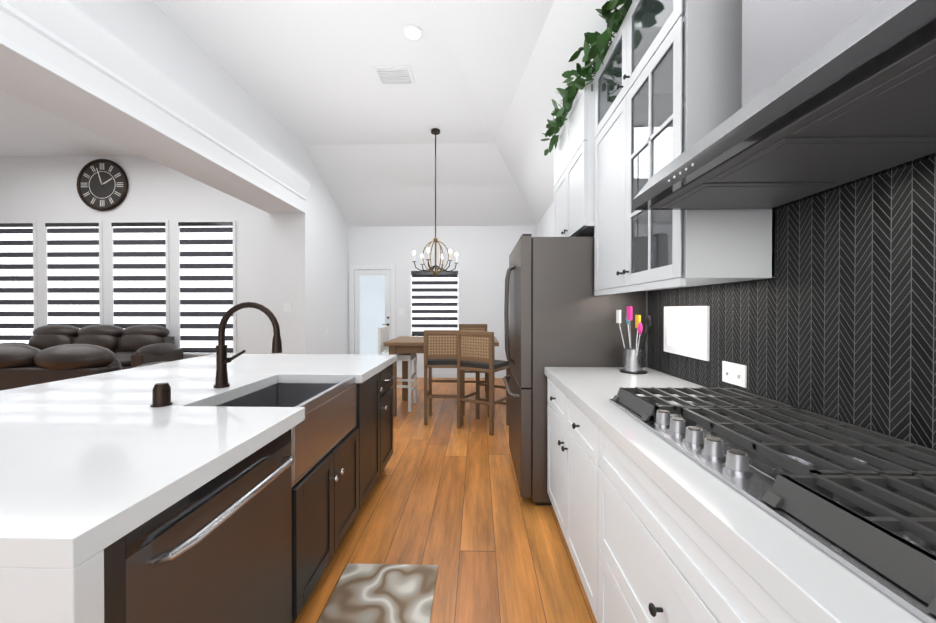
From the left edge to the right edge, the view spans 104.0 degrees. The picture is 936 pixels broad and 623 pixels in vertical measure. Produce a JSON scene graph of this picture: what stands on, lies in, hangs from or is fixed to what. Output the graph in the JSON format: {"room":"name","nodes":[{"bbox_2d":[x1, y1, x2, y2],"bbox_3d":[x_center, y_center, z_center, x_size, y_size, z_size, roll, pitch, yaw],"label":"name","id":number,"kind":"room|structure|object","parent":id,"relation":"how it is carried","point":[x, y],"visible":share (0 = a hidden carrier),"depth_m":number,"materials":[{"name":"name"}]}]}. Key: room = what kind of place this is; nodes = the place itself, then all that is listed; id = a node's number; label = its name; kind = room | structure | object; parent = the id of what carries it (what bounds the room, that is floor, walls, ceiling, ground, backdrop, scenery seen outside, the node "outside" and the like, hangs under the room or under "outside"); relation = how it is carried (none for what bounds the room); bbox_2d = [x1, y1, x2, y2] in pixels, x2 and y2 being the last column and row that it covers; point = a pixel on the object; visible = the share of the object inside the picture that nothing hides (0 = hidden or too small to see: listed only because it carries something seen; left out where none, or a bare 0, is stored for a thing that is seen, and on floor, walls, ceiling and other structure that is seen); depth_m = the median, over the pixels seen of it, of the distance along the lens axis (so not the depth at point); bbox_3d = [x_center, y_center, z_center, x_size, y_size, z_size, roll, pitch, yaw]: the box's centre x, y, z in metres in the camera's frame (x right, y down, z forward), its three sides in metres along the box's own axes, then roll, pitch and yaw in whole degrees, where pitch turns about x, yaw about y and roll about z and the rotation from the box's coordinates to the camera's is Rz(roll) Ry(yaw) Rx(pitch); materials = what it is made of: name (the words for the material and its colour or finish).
{"room":"kitchen","nodes":[
{"label":"kitchen","id":0,"kind":"room"},
{"bbox_2d":[0,90,140,156],"bbox_3d":[-6.670,-2.994,2.045,7.450,0.050,10.000,0,0,1],"label":"ceiling","id":1,"kind":"structure","parent":0,"point":[28,129],"depth_m":6.26,"materials":[{"name":"white paint"}]},
{"bbox_2d":[0,0,347,353],"bbox_3d":[-2.676,-0.868,1.956,0.540,4.300,10.000,0,0,1],"label":"wall","id":2,"kind":"structure","parent":0,"point":[153,33],"depth_m":3.55,"materials":[{"name":"white paint"}]},
{"bbox_2d":[0,0,310,213],"bbox_3d":[-2.385,-1.579,1.078,0.084,0.425,8.270,0,0,1],"label":"crown molding","id":3,"kind":"structure","parent":2,"relation":"attached to","point":[67,25],"depth_m":2.58,"materials":[{"name":"white paint"}]},
{"bbox_2d":[283,303,291,310],"bbox_3d":[-2.582,-0.061,5.224,0.120,0.120,0.010,0,0,1],"label":"switch plate","id":4,"kind":"object","parent":2,"relation":"attached to","point":[287,306],"depth_m":5.22,"materials":[{"name":"white plastic"}]},
{"bbox_2d":[0,155,535,371],"bbox_3d":[-4.414,-0.903,7.078,11.700,4.300,0.150,0,0,1],"label":"wall","id":5,"kind":"structure","parent":0,"point":[40,190],"depth_m":7.00,"materials":[{"name":"white paint"}]},
{"bbox_2d":[0,221,37,343],"bbox_3d":[-8.935,-0.464,7.096,1.180,2.580,0.050,0,0,1],"label":"living room window","id":6,"kind":"structure","parent":5,"relation":"in","point":[18,287],"depth_m":7.09,"materials":[{"name":"white fabric"}]},
{"bbox_2d":[44,220,103,328],"bbox_3d":[-7.626,-0.463,7.062,1.180,2.580,0.050,0,0,1],"label":"living room window","id":7,"kind":"structure","parent":5,"relation":"in","point":[73,273],"depth_m":7.06,"materials":[{"name":"white fabric"}]},
{"bbox_2d":[76,159,127,210],"bbox_3d":[-7.026,-2.433,7.028,1.000,1.000,0.060,0,0,1],"label":"wall clock","id":8,"kind":"object","parent":5,"relation":"attached to","point":[102,184],"visible":1,"depth_m":7.02,"materials":[{"name":"grey"}]},
{"bbox_2d":[110,220,169,335],"bbox_3d":[-6.316,-0.463,7.028,1.180,2.580,0.050,0,0,1],"label":"living room window","id":9,"kind":"structure","parent":5,"relation":"in","point":[139,276],"depth_m":7.03,"materials":[{"name":"white fabric"}]},
{"bbox_2d":[177,220,237,354],"bbox_3d":[-5.006,-0.463,6.994,1.180,2.580,0.050,0,0,1],"label":"living room window","id":10,"kind":"structure","parent":5,"relation":"in","point":[206,279],"depth_m":7.00,"materials":[{"name":"white fabric"}]},
{"bbox_2d":[349,265,395,354],"bbox_3d":[-1.808,0.183,6.909,0.880,2.130,0.063,0,0,1],"label":"back door","id":11,"kind":"structure","parent":5,"relation":"in","point":[372,299],"depth_m":6.91,"materials":[{"name":"white paint"}]},
{"bbox_2d":[398,309,403,314],"bbox_3d":[-1.262,0.008,6.921,0.110,0.120,0.010,0,0,1],"label":"switch plate","id":12,"kind":"object","parent":5,"relation":"attached to","point":[400,311],"depth_m":6.92,"materials":[{"name":"white plastic"}]},
{"bbox_2d":[409,268,460,335],"bbox_3d":[-0.628,-0.157,6.883,1.020,1.310,0.050,0,0,1],"label":"dining room window","id":13,"kind":"structure","parent":5,"relation":"in","point":[434,302],"depth_m":6.88,"materials":[{"name":"white fabric"}]},
{"bbox_2d":[397,372,505,377],"bbox_3d":[-0.041,1.198,6.896,2.644,0.100,0.014,0,0,1],"label":"baseboard","id":14,"kind":"structure","parent":5,"relation":"attached to","point":[454,375],"depth_m":6.89,"materials":[{"name":"white paint"}]},
{"bbox_2d":[151,0,632,226],"bbox_3d":[-0.627,-1.957,1.895,3.560,0.760,10.000,0,0,1],"label":"ceiling","id":15,"kind":"structure","parent":0,"point":[489,79],"depth_m":3.78,"materials":[{"name":"white paint"}]},
{"bbox_2d":[372,66,414,85],"bbox_3d":[-0.732,-2.340,3.641,0.360,0.017,0.290,0,0,1],"label":"ceiling vent","id":16,"kind":"object","parent":15,"relation":"in","point":[394,75],"visible":1,"depth_m":3.61,"materials":[{"name":"white metal"}]},
{"bbox_2d":[403,24,422,40],"bbox_3d":[-0.461,-2.338,3.069,0.170,0.013,0.170,0,0,1],"label":"recessed light","id":17,"kind":"object","parent":15,"relation":"in","point":[411,32],"visible":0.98,"depth_m":3.06,"materials":[{"name":"white paint"}]},
{"bbox_2d":[412,128,457,275],"bbox_3d":[-0.422,-1.409,4.765,0.588,1.894,0.602,0,0,1],"label":"chandelier","id":18,"kind":"object","parent":15,"relation":"hanging from","point":[435,131],"visible":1,"depth_m":4.76,"materials":[{"name":"brown metal"}]},
{"bbox_2d":[294,377,596,622],"bbox_3d":[-4.543,1.311,2.095,11.700,0.060,10.150,0,0,1],"label":"floor","id":19,"kind":"structure","parent":0,"point":[467,518],"depth_m":2.16,"materials":[{"name":"brown wood"}]},
{"bbox_2d":[0,344,170,390],"bbox_3d":[-4.393,0.798,4.040,2.012,0.940,0.965,0,0,1],"label":"loveseat","id":20,"kind":"object","parent":19,"relation":"on","point":[21,365],"visible":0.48,"depth_m":3.61,"materials":[{"name":"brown leather"}]},
{"bbox_2d":[0,324,182,369],"bbox_3d":[-6.781,0.746,6.478,3.012,1.010,0.965,0,0,1],"label":"sofa","id":21,"kind":"object","parent":19,"relation":"on","point":[133,346],"visible":0.44,"depth_m":6.56,"materials":[{"name":"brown leather"}]},
{"bbox_2d":[0,358,396,622],"bbox_3d":[-1.377,0.848,1.812,1.546,0.870,2.384,0,0,1],"label":"kitchen island","id":22,"kind":"object","parent":19,"relation":"on","point":[95,469],"depth_m":0.92,"materials":[{"name":"white stone"}]},
{"bbox_2d":[0,374,279,413],"bbox_3d":[-1.626,0.388,1.773,1.050,0.050,0.690,0,0,1],"label":"island countertop","id":23,"kind":"structure","parent":22,"relation":"on","point":[97,393],"depth_m":1.62,"materials":[{"name":"white stone"}]},
{"bbox_2d":[150,383,172,406],"bbox_3d":[-1.194,0.323,1.426,0.067,0.084,0.068,0,0,1],"label":"air gap cap","id":24,"kind":"object","parent":23,"relation":"on","point":[161,394],"visible":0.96,"depth_m":1.41,"materials":[{"name":"brown metal"}]},
{"bbox_2d":[213,302,281,387],"bbox_3d":[-1.056,0.158,1.756,0.325,0.409,0.066,0,0,1],"label":"faucet","id":25,"kind":"object","parent":23,"relation":"on","point":[222,361],"visible":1,"depth_m":1.74,"materials":[{"name":"brown metal"}]},
{"bbox_2d":[217,376,356,486],"bbox_3d":[-0.892,0.518,1.754,0.477,0.292,0.746,0,0,1],"label":"sink","id":26,"kind":"object","parent":23,"relation":"in","point":[323,428],"visible":0.38,"depth_m":1.78,"materials":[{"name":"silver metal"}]},
{"bbox_2d":[125,429,294,622],"bbox_3d":[-0.932,0.804,1.052,0.654,0.760,0.650,0,0,1],"label":"dishwasher","id":27,"kind":"object","parent":22,"relation":"in","point":[218,549],"visible":0.4,"depth_m":0.99,"materials":[{"name":"brown metal"}]},
{"bbox_2d":[104,354,395,381],"bbox_3d":[-1.362,0.383,2.571,1.535,0.050,0.920,0,0,1],"label":"island countertop","id":28,"kind":"structure","parent":22,"relation":"on","point":[290,367],"depth_m":2.39,"materials":[{"name":"white stone"}]},
{"bbox_2d":[318,563,437,622],"bbox_3d":[-0.389,1.280,1.437,0.460,0.012,0.810,0,0,1],"label":"mat","id":29,"kind":"object","parent":19,"relation":"on","point":[382,593],"visible":1,"depth_m":1.64,"materials":[{"name":"fabric"}]},
{"bbox_2d":[378,326,416,411],"bbox_3d":[-0.921,0.732,4.823,0.420,1.060,0.440,0,0,1],"label":"end chair","id":30,"kind":"object","parent":19,"relation":"on","point":[383,334],"visible":0.71,"depth_m":4.68,"materials":[{"name":"white wood"}]},
{"bbox_2d":[384,336,498,416],"bbox_3d":[-0.307,0.812,4.803,1.370,0.900,0.950,0,0,1],"label":"dining table","id":31,"kind":"object","parent":19,"relation":"on","point":[407,344],"visible":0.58,"depth_m":4.41,"materials":[{"name":"brown wood"}]},
{"bbox_2d":[424,330,464,425],"bbox_3d":[-0.266,0.736,4.266,0.440,1.060,0.420,0,0,1],"label":"chair","id":32,"kind":"object","parent":19,"relation":"on","point":[440,348],"visible":0.73,"depth_m":4.06,"materials":[{"name":"brown wood"}]},
{"bbox_2d":[459,324,486,397],"bbox_3d":[0.077,0.727,5.517,0.440,1.060,0.420,0,0,1],"label":"chair","id":33,"kind":"object","parent":19,"relation":"on","point":[474,327],"visible":0.31,"depth_m":5.69,"materials":[{"name":"brown wood"}]},
{"bbox_2d":[457,331,508,435],"bbox_3d":[0.178,0.738,4.024,0.440,1.060,0.420,0,0,33],"label":"chair","id":34,"kind":"object","parent":19,"relation":"on","point":[475,350],"visible":0.94,"depth_m":3.89,"materials":[{"name":"brown wood"}]},
{"bbox_2d":[503,234,645,504],"bbox_3d":[0.723,0.383,2.830,0.876,1.787,0.905,0,0,1],"label":"refrigerator","id":35,"kind":"object","parent":19,"relation":"on","point":[557,313],"visible":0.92,"depth_m":2.38,"materials":[{"name":"black metal"}]},
{"bbox_2d":[544,367,924,622],"bbox_3d":[0.773,0.831,0.723,0.673,0.920,3.290,0,0,1],"label":"base cabinet","id":36,"kind":"object","parent":19,"relation":"on","point":[655,528],"depth_m":0.90,"materials":[{"name":"white wood"}]},
{"bbox_2d":[616,306,650,373],"bbox_3d":[0.981,0.165,2.162,0.152,0.388,0.215,0,0,1],"label":"utensil holder","id":37,"kind":"object","parent":36,"relation":"on","point":[633,360],"visible":1,"depth_m":2.13,"materials":[{"name":"silver metal"}]},
{"bbox_2d":[609,387,935,622],"bbox_3d":[0.811,0.336,0.924,0.505,0.063,1.100,0,0,1],"label":"cooktop","id":38,"kind":"object","parent":36,"relation":"in","point":[865,511],"visible":1,"depth_m":0.74,"materials":[{"name":"silver metal"}]},
{"bbox_2d":[536,201,935,466],"bbox_3d":[1.230,-0.148,1.935,0.150,2.860,10.150,0,0,1],"label":"wall","id":39,"kind":"structure","parent":0,"point":[545,226],"depth_m":5.53,"materials":[{"name":"white paint"}]},
{"bbox_2d":[554,68,653,251],"bbox_3d":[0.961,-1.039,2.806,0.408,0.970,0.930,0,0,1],"label":"upper cabinet","id":40,"kind":"object","parent":39,"relation":"attached to","point":[602,151],"depth_m":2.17,"materials":[{"name":"white wood"}]},
{"bbox_2d":[541,0,631,155],"bbox_3d":[0.835,-1.539,2.309,0.500,0.377,1.910,0,0,1],"label":"garland","id":41,"kind":"object","parent":40,"relation":"on","point":[597,51],"visible":0.58,"depth_m":2.25,"materials":[{"name":"green plant"}]},
{"bbox_2d":[664,306,709,360],"bbox_3d":[1.193,0.102,1.923,0.122,0.260,0.400,0,0,1],"label":"window","id":42,"kind":"structure","parent":39,"relation":"attached to","point":[687,331],"depth_m":2.00,"materials":[{"name":"white paint"}]},
{"bbox_2d":[633,0,935,209],"bbox_3d":[0.855,-0.985,0.881,0.520,1.250,0.915,0,0,1],"label":"range hood","id":43,"kind":"object","parent":39,"relation":"attached to","point":[836,94],"visible":1,"depth_m":0.81,"materials":[{"name":"silver metal"}]},
{"bbox_2d":[647,156,935,465],"bbox_3d":[1.115,-0.568,0.605,0.010,1.880,3.490,0,0,1],"label":"tile backsplash","id":44,"kind":"structure","parent":39,"relation":"attached to","point":[835,318],"depth_m":1.09,"materials":[{"name":"black tile"}]},
{"bbox_2d":[722,361,746,387],"bbox_3d":[1.130,0.265,1.555,0.008,0.090,0.140,0,0,1],"label":"outlet","id":45,"kind":"object","parent":44,"relation":"attached to","point":[734,373],"visible":1,"depth_m":1.55,"materials":[{"name":"white plastic"}]}
]}

